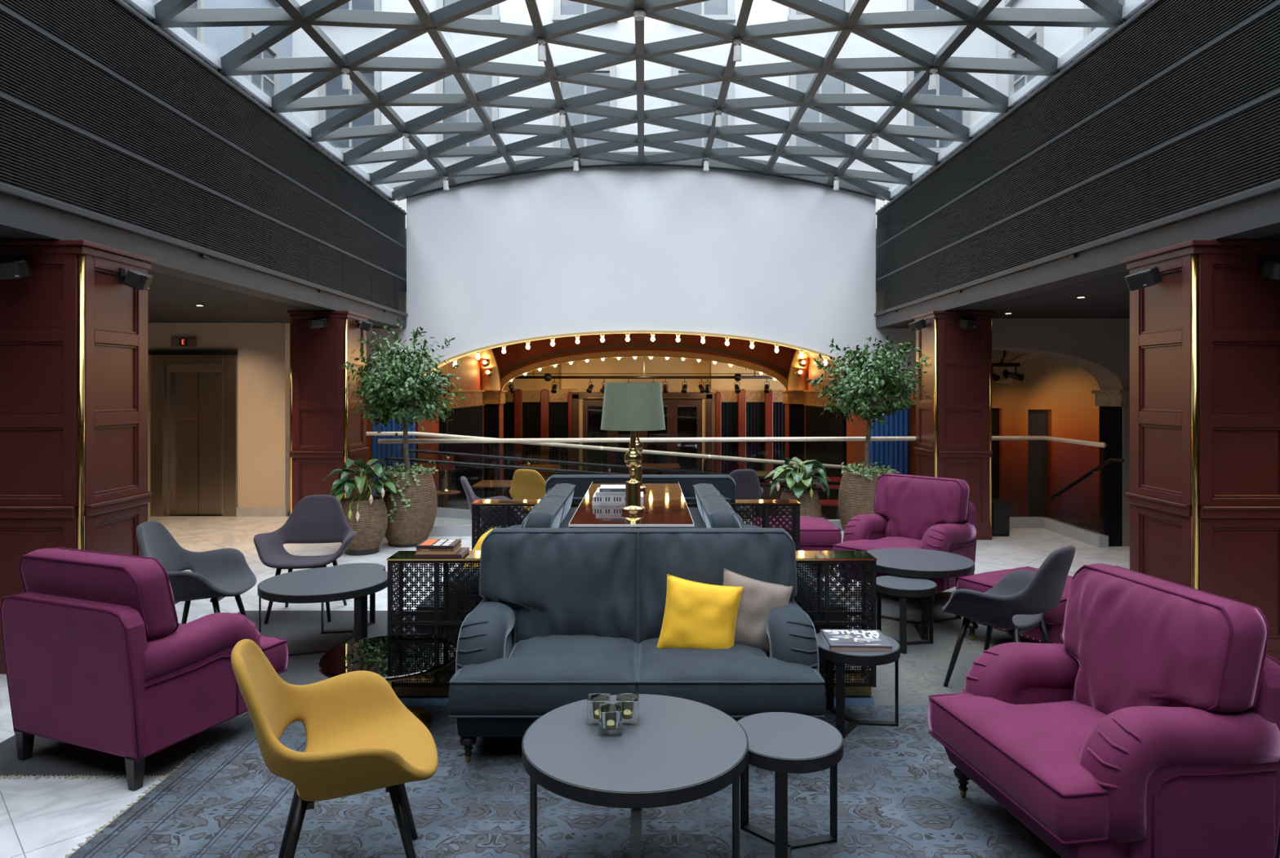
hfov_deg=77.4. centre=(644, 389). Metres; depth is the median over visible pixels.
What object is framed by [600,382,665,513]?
table lamp
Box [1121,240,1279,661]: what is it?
column
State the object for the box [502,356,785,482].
wall
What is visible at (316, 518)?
shell chair
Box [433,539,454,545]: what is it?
print
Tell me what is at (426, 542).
print
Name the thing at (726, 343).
bulb
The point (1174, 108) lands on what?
wall
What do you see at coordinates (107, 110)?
wall
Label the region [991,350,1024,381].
track light
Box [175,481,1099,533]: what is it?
floor
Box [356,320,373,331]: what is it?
speaker
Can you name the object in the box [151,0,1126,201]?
frame
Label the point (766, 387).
light
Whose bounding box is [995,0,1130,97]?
building
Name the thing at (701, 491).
cushion
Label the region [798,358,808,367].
bulb
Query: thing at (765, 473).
dining table
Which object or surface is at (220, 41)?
building
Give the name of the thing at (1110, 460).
stair handrail
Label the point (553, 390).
light
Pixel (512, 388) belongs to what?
light
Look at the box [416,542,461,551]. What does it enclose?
book
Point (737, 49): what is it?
spotlight
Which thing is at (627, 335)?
bulb
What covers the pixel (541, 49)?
spotlight
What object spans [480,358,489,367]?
bulb
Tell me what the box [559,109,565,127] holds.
spotlight
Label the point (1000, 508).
waste bin
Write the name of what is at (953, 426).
column
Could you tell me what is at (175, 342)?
indicator
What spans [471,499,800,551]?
console
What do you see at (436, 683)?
console
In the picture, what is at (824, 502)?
dining chair
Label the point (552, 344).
bulb
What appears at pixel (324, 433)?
column
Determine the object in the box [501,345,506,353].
bulb
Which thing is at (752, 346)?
bulb
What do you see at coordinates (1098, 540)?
glass railing
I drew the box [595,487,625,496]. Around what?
book
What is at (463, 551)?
book
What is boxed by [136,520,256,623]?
shell chair
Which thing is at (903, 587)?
side table
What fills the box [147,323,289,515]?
wall
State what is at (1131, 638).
cushion
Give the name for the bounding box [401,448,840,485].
grab rail
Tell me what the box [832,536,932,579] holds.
seat cushion
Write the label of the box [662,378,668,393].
light
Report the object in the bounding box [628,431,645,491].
table lamp
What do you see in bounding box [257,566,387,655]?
coffee table
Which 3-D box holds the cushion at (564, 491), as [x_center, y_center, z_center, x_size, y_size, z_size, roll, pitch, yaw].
[-0.679,0.995,5.774,0.300,0.558,0.810,0,0,0]
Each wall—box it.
[0,0,406,312]
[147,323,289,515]
[366,165,915,506]
[366,291,485,509]
[479,333,808,497]
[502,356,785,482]
[803,291,915,519]
[875,0,1279,312]
[991,318,1129,546]
[991,350,1100,522]
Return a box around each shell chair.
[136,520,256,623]
[231,639,438,857]
[253,494,357,624]
[460,475,525,535]
[509,469,546,524]
[728,469,763,523]
[942,545,1075,687]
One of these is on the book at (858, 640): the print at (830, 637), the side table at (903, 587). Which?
the print at (830, 637)
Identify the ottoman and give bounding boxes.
[752,515,841,573]
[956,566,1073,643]
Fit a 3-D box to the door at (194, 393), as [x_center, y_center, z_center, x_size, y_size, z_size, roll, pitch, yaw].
[-5.865,0.573,10.498,1.150,2.155,0.245,0,0,0]
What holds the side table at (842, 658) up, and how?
on the rug at (899, 796)
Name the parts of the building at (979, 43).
pane, pane, pane, pane, pane, pane, cornice, pane, pane, pane, pane, pane, pane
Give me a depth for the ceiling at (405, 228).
13.21 m
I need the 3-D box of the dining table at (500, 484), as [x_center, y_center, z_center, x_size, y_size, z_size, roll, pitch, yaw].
[-2.150,1.775,12.000,0.720,0.750,0.720,0,0,0]
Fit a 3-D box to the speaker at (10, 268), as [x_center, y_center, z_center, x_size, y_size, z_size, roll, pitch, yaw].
[-3.609,-0.690,4.553,0.192,0.141,0.174,0,0,0]
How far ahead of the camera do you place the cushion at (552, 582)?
3.94 m
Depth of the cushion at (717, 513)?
4.75 m
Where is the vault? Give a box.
[466,346,818,358]
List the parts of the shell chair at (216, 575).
leg, leg, leg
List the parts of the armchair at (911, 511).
arm, arm panel, arm, arm panel, frame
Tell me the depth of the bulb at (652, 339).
11.37 m
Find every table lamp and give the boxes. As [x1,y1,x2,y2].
[435,454,460,507]
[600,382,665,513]
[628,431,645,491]
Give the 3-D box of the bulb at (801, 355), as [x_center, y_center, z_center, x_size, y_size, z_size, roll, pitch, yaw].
[2.241,-0.507,11.390,0.068,0.118,0.066,0,0,0]
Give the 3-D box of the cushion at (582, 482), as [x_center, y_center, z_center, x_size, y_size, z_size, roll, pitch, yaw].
[-0.424,0.995,6.781,0.810,0.558,0.293,0,0,0]
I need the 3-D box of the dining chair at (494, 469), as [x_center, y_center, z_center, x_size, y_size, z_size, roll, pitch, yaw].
[-2.540,1.741,14.565,0.464,0.822,0.444,0,0,-6]
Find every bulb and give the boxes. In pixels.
[453,359,457,367]
[475,351,480,359]
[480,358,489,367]
[483,367,493,377]
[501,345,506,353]
[525,341,530,349]
[550,337,555,346]
[575,335,579,343]
[600,333,604,342]
[625,333,630,341]
[650,333,655,341]
[675,333,680,342]
[700,334,705,343]
[724,337,729,345]
[749,340,754,348]
[773,344,778,352]
[795,367,804,377]
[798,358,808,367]
[799,349,804,358]
[822,356,827,364]
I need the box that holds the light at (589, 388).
[586,378,593,393]
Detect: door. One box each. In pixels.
[147,351,237,516]
[572,391,712,474]
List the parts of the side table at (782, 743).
leg, leg, leg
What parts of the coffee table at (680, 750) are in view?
leg, leg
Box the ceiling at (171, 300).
[0,235,383,328]
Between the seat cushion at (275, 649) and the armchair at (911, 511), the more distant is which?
the armchair at (911, 511)
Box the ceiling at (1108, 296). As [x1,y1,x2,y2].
[896,233,1279,328]
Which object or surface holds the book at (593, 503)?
on the table at (664, 504)
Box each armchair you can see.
[0,546,288,790]
[832,473,976,609]
[927,563,1279,857]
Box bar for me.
[514,356,773,381]
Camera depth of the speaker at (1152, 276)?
4.92 m
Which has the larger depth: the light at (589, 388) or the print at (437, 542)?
the light at (589, 388)
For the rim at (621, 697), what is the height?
0.064 m
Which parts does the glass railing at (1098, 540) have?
handrail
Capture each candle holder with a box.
[586,693,610,724]
[599,702,622,736]
[615,693,639,725]
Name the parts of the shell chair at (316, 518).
leg, leg, leg, leg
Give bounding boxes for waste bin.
[991,498,1010,536]
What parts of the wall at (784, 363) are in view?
arch moulding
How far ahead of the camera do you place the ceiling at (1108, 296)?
7.98 m
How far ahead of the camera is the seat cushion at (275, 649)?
3.66 m
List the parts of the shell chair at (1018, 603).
leg, leg, leg, leg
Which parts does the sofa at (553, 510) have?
arm, arm panel, arm, frame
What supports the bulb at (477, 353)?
attached to the wall at (507, 260)
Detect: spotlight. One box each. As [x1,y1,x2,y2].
[341,67,351,89]
[402,133,409,150]
[443,176,448,190]
[537,38,546,61]
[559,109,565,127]
[573,156,578,170]
[703,156,709,170]
[715,109,721,127]
[733,38,741,61]
[833,176,839,190]
[871,133,878,150]
[928,67,937,89]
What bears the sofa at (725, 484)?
on the rug at (406, 700)
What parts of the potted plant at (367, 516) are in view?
pot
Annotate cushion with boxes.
[21,548,177,640]
[178,623,288,672]
[416,574,457,631]
[448,634,637,715]
[480,528,638,643]
[520,496,564,528]
[537,483,574,523]
[545,475,630,497]
[636,637,825,715]
[638,528,795,643]
[642,475,735,499]
[693,483,725,523]
[701,496,743,528]
[752,515,841,544]
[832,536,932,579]
[874,473,968,540]
[927,693,1110,841]
[1062,563,1266,715]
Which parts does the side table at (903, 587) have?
leg, leg, leg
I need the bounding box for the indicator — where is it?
[170,337,197,346]
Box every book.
[413,546,469,558]
[416,538,462,548]
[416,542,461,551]
[416,544,462,554]
[591,501,643,505]
[592,491,643,502]
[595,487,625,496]
[599,484,625,492]
[819,629,893,653]
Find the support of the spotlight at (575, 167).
attached to the frame
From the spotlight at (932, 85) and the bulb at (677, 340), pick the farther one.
the bulb at (677, 340)
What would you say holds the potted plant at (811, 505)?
on the floor at (42, 817)
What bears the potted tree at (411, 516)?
on the floor at (42, 817)
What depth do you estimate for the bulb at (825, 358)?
11.37 m
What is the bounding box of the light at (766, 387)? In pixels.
[764,378,769,393]
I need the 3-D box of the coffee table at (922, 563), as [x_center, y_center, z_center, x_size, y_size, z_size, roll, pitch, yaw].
[1.910,1.417,5.620,0.772,0.456,0.772,0,0,0]
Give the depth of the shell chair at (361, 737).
2.64 m
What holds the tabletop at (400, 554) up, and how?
on the console at (436, 683)
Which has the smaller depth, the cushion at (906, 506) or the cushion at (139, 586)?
the cushion at (139, 586)
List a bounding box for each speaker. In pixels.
[0,257,32,279]
[119,267,153,290]
[307,316,327,328]
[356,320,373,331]
[908,319,926,332]
[958,316,977,328]
[1124,266,1162,290]
[1258,257,1279,279]
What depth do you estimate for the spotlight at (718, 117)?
8.97 m
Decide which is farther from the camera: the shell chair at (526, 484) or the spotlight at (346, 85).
the shell chair at (526, 484)
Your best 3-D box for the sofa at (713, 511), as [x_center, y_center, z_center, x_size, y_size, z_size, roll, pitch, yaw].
[0.742,1.181,5.380,0.843,0.930,1.640,0,0,0]
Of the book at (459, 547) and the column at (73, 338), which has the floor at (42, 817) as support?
the column at (73, 338)
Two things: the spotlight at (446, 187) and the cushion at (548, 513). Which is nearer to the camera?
the cushion at (548, 513)
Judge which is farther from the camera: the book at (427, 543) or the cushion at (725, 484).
the cushion at (725, 484)
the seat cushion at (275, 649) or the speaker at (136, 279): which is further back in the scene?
the speaker at (136, 279)
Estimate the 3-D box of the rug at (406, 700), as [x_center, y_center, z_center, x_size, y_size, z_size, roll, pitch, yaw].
[-0.087,1.648,6.350,2.605,0.004,4.500,0,0,0]
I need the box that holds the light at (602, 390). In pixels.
[600,378,604,393]
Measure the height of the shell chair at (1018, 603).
0.831 m
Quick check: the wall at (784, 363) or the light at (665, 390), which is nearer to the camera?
the wall at (784, 363)
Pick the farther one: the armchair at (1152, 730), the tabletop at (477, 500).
the tabletop at (477, 500)
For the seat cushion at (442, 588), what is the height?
0.206 m
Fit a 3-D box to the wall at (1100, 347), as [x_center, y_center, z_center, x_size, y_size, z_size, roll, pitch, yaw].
[5.210,0.625,10.000,2.780,3.050,0.620,0,0,0]
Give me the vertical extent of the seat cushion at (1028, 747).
0.206 m
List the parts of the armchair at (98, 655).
leg, frame, leg, arm panel, arm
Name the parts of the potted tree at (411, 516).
pot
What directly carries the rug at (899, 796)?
on the floor at (42, 817)
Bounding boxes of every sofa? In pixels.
[415,483,577,669]
[448,528,825,762]
[545,474,735,506]
[688,483,845,669]
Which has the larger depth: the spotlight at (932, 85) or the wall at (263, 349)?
the wall at (263, 349)
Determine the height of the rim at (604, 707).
0.064 m
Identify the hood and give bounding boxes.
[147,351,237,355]
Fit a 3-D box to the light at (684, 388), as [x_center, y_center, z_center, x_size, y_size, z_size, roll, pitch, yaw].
[0.838,-0.073,16.591,0.120,0.304,0.177,0,0,19]
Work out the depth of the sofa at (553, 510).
4.87 m
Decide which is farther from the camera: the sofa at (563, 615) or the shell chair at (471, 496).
the shell chair at (471, 496)
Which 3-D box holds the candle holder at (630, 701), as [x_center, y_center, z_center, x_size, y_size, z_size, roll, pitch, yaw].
[-0.059,1.150,2.872,0.080,0.088,0.080,0,0,3]
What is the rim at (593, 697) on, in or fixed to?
on the candle holder at (593, 700)
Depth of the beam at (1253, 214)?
5.71 m
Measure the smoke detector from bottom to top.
0.056 m
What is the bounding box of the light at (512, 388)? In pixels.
[508,381,515,393]
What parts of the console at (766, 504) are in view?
perforated panel, perforated panel, perforated panel, perforated panel, perforated panel, perforated panel, perforated panel, perforated panel, perforated panel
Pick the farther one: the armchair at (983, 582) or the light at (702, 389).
the light at (702, 389)
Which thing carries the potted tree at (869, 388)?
on the floor at (42, 817)
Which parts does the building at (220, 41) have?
pane, pane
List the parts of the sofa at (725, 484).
frame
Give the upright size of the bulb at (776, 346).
0.118 m
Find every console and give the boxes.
[386,551,877,696]
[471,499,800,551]
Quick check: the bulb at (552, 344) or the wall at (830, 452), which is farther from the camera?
the wall at (830, 452)
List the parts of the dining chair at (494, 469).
leg, backrest, leg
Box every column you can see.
[0,240,155,674]
[287,310,369,515]
[912,310,995,539]
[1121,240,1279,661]
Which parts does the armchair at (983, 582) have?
leg, nailhead trim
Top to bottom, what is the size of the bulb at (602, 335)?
0.118 m
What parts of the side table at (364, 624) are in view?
leg, leg, leg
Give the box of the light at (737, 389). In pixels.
[734,382,740,393]
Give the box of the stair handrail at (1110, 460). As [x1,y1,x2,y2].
[1050,457,1124,499]
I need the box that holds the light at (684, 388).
[680,378,687,393]
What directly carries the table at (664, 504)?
on the rug at (406, 700)
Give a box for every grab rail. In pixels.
[385,456,839,492]
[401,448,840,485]
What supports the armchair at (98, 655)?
on the rug at (302, 629)
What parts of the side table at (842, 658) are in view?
leg, leg, leg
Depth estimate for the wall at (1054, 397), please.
12.90 m
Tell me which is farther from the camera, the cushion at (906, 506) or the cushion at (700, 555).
the cushion at (906, 506)
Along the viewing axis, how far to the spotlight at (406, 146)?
8.97 m
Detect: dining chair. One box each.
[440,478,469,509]
[492,462,515,506]
[547,471,551,478]
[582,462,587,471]
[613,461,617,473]
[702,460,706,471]
[816,476,841,519]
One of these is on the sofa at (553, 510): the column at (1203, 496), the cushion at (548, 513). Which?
the cushion at (548, 513)
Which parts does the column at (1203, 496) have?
dado rail, frame, moulding, moulding, moulding, moulding, panel, panel, panel, panel, cornice, frame, dado rail, moulding, moulding, moulding, moulding, panel, panel, panel, panel, skirting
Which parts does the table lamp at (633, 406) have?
stem, lamp shade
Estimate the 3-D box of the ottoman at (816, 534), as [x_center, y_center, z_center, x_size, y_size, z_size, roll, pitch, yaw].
[1.400,1.422,7.420,0.704,0.455,0.704,0,0,0]
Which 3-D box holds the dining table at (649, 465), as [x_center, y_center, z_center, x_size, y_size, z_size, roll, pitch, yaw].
[0.300,1.775,14.800,0.720,0.750,0.720,0,0,0]
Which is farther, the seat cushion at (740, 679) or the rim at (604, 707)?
the seat cushion at (740, 679)
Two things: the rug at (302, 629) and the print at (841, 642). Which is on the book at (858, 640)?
the print at (841, 642)
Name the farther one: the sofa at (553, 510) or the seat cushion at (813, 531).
the seat cushion at (813, 531)
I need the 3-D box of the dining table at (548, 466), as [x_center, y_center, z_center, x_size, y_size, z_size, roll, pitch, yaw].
[-1.900,1.775,14.600,0.720,0.750,0.720,0,0,-7]
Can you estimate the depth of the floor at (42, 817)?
6.18 m
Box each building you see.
[146,0,292,114]
[292,0,995,228]
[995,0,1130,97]
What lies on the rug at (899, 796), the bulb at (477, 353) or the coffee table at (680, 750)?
the coffee table at (680, 750)
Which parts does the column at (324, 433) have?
dado rail, frame, panel, panel, panel, panel, moulding, moulding, moulding, moulding, cornice, panel, panel, panel, panel, moulding, moulding, moulding, frame, dado rail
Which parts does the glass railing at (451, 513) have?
handrail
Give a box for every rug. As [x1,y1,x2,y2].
[0,610,414,779]
[65,705,1279,857]
[397,661,876,705]
[834,591,1039,705]
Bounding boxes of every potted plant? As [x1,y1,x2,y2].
[322,457,400,555]
[764,457,830,517]
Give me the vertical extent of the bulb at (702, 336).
0.118 m
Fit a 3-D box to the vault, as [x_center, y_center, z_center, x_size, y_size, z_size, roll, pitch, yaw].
[0.000,-0.865,13.625,6.528,0.930,3.950,0,0,0]
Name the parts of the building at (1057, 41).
pane, pane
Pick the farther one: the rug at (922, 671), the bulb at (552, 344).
the bulb at (552, 344)
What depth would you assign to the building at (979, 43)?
16.35 m
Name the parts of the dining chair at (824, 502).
seat, backrest, leg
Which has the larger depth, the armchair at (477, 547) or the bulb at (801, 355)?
the bulb at (801, 355)
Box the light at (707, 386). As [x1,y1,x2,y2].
[704,378,710,393]
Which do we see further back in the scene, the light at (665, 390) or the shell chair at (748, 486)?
the light at (665, 390)
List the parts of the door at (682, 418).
pane, pane, pane, pane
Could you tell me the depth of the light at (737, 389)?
16.57 m
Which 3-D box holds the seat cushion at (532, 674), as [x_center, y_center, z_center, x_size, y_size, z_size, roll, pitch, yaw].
[-0.430,1.289,3.710,0.808,0.205,0.636,0,0,0]
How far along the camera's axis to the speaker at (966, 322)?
8.64 m
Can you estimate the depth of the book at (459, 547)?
4.26 m
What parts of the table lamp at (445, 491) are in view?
lamp shade, stem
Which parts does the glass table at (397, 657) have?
glass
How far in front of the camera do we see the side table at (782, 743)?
2.82 m
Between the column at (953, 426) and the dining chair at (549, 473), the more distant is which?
the dining chair at (549, 473)
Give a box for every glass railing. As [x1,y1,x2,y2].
[366,431,895,519]
[377,435,1108,547]
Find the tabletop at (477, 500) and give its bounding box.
[473,499,798,502]
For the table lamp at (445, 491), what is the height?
1.250 m
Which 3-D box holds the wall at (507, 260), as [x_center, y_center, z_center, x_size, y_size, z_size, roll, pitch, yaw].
[-2.010,-0.525,11.565,11.980,5.350,0.570,0,0,0]
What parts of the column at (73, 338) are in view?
skirting, panel, panel, panel, panel, moulding, moulding, moulding, moulding, frame, dado rail, cornice, panel, panel, panel, panel, moulding, moulding, moulding, moulding, frame, dado rail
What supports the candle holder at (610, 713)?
on the coffee table at (680, 750)
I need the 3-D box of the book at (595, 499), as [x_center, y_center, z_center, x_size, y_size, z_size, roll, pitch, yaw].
[-0.170,0.716,5.344,0.330,0.032,0.262,0,0,0]
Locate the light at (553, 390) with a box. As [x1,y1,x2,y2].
[551,378,556,393]
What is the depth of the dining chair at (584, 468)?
14.37 m
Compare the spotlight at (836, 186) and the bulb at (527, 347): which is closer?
the spotlight at (836, 186)
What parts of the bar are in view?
drop rod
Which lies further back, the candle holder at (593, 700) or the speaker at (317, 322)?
the speaker at (317, 322)
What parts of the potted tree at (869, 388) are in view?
pot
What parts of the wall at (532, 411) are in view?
padded post, padded post, padded post, padded post, padded post, padded post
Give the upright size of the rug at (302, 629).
0.006 m
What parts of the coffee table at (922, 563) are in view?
leg, leg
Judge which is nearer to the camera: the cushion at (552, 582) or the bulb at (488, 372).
the cushion at (552, 582)
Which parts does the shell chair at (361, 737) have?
leg, leg, leg, leg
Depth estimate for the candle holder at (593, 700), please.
2.83 m
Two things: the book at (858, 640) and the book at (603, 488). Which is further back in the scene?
the book at (603, 488)
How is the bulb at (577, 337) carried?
attached to the wall at (507, 260)
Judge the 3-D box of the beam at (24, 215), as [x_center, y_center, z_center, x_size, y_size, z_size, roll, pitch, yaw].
[-3.493,-0.975,3.175,0.285,0.210,16.350,0,0,0]
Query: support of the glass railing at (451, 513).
on the floor at (42, 817)
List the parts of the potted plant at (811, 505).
pot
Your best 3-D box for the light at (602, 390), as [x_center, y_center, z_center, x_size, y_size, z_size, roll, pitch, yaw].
[-0.838,-0.073,16.606,0.177,0.304,0.120,0,0,39]
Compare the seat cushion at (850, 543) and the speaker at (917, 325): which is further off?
the speaker at (917, 325)
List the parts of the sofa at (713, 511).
frame, arm, arm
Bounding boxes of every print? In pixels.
[419,539,437,545]
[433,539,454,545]
[820,631,829,649]
[823,630,881,644]
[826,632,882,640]
[840,642,871,643]
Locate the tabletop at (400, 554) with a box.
[389,551,874,558]
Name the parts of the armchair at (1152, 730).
leg, arm, arm panel, arm, arm panel, frame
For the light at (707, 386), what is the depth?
16.58 m
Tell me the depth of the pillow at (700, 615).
3.71 m
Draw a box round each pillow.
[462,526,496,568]
[656,573,743,648]
[723,568,793,657]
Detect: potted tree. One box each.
[339,316,465,546]
[805,335,930,531]
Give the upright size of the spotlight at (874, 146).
0.180 m
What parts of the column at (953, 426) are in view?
dado rail, frame, moulding, moulding, moulding, moulding, panel, panel, panel, panel, cornice, panel, panel, panel, panel, moulding, moulding, moulding, moulding, frame, dado rail, skirting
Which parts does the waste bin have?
lid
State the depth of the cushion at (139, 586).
3.39 m
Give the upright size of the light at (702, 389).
0.304 m
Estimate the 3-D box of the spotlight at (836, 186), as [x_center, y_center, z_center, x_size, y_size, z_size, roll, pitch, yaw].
[2.600,-2.785,10.804,0.076,0.180,0.102,0,0,0]
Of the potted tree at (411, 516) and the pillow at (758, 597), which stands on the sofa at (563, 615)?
the pillow at (758, 597)
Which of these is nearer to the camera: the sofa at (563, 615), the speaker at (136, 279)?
the sofa at (563, 615)
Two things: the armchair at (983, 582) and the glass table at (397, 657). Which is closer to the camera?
the glass table at (397, 657)
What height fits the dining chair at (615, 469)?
0.822 m
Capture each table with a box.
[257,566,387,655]
[317,634,457,728]
[321,563,385,639]
[471,480,512,496]
[520,464,559,475]
[521,693,748,857]
[568,481,693,528]
[640,463,680,474]
[737,711,843,857]
[744,471,782,518]
[816,632,900,738]
[859,547,974,639]
[875,575,937,653]
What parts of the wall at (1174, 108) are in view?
blind panel, rail, blind panel, divider rail, blind panel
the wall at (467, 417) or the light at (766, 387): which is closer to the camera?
the wall at (467, 417)
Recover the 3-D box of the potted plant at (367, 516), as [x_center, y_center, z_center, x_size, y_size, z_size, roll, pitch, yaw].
[-2.842,1.165,8.098,0.698,0.970,0.765,0,0,0]
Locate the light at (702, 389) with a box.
[697,378,706,393]
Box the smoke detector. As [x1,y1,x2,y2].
[632,9,645,20]
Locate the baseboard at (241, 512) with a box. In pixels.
[236,507,286,516]
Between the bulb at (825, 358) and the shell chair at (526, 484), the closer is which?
the shell chair at (526, 484)
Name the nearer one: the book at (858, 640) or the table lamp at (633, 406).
the book at (858, 640)
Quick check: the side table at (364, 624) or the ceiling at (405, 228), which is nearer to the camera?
the side table at (364, 624)
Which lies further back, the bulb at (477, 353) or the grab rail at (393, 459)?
the bulb at (477, 353)
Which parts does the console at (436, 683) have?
perforated panel, perforated panel, perforated panel, perforated panel, perforated panel, perforated panel, perforated panel, perforated panel, perforated panel, perforated panel, perforated panel, perforated panel, perforated panel, perforated panel, perforated panel, perforated panel, perforated panel, perforated panel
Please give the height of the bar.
1.375 m
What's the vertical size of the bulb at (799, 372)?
0.180 m
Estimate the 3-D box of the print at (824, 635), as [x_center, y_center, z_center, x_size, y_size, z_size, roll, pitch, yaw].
[0.886,1.232,3.920,0.001,0.022,0.228,0,0,2]
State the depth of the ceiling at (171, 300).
8.37 m
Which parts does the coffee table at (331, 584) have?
leg, leg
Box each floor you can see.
[0,515,1129,857]
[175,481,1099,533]
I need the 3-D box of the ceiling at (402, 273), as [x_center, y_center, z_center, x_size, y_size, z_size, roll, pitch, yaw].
[0.000,-1.625,15.425,16.000,0.150,7.550,0,0,0]
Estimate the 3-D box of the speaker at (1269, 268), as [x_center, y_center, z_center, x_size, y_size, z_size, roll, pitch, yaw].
[3.621,-0.690,4.553,0.192,0.141,0.174,0,0,0]
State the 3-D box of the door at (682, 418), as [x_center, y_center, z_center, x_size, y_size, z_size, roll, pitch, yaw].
[-0.040,1.105,18.485,3.240,2.090,0.190,0,0,0]
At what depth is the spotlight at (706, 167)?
10.77 m
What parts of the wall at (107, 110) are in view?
blind panel, divider rail, rail, blind panel, blind panel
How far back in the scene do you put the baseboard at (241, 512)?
10.39 m
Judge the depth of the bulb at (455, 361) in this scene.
11.37 m

